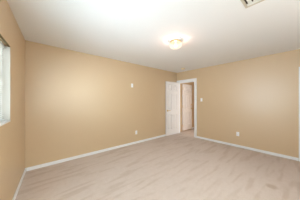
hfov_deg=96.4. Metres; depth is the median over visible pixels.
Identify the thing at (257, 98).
wall
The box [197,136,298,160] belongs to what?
baseboard
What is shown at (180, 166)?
floor
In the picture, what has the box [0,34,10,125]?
window
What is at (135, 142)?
baseboard
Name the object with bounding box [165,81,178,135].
door
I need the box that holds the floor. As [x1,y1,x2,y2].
[15,128,299,199]
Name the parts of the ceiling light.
lamp shade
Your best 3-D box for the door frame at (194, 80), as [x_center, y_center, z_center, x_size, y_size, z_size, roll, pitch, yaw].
[1.413,0.258,5.130,0.140,2.120,0.883,0,0,-41]
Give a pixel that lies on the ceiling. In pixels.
(213, 32)
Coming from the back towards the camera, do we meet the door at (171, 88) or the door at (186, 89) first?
the door at (186, 89)
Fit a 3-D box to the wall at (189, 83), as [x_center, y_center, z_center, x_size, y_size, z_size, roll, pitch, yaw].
[1.769,0.098,6.165,1.760,2.440,0.100,0,0,-41]
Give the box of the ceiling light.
[168,37,182,48]
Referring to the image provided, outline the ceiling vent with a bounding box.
[240,0,263,7]
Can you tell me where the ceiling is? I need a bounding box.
[7,0,299,72]
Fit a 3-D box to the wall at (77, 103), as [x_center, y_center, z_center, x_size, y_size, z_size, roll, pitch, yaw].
[-0.678,0.098,3.988,4.790,2.440,0.120,0,0,-41]
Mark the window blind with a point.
(2, 46)
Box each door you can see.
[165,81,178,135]
[182,84,191,130]
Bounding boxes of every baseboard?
[12,168,25,199]
[26,134,164,170]
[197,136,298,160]
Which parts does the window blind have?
ladder cord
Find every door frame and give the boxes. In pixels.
[177,78,196,137]
[299,67,299,160]
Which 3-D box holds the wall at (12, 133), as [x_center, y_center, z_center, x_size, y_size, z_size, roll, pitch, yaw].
[-1.064,0.098,0.651,0.121,2.440,4.750,0,0,-36]
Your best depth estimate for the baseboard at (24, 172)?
2.00 m
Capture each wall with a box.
[0,0,24,199]
[25,40,176,167]
[177,49,299,157]
[180,82,193,131]
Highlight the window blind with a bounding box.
[0,41,4,121]
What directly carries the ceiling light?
attached to the ceiling
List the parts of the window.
sill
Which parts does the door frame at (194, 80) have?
head casing, casing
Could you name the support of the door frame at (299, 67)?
attached to the wall at (257, 98)
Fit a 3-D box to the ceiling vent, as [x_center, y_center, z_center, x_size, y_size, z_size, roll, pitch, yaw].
[1.177,-1.116,1.401,0.260,0.012,0.360,0,0,-41]

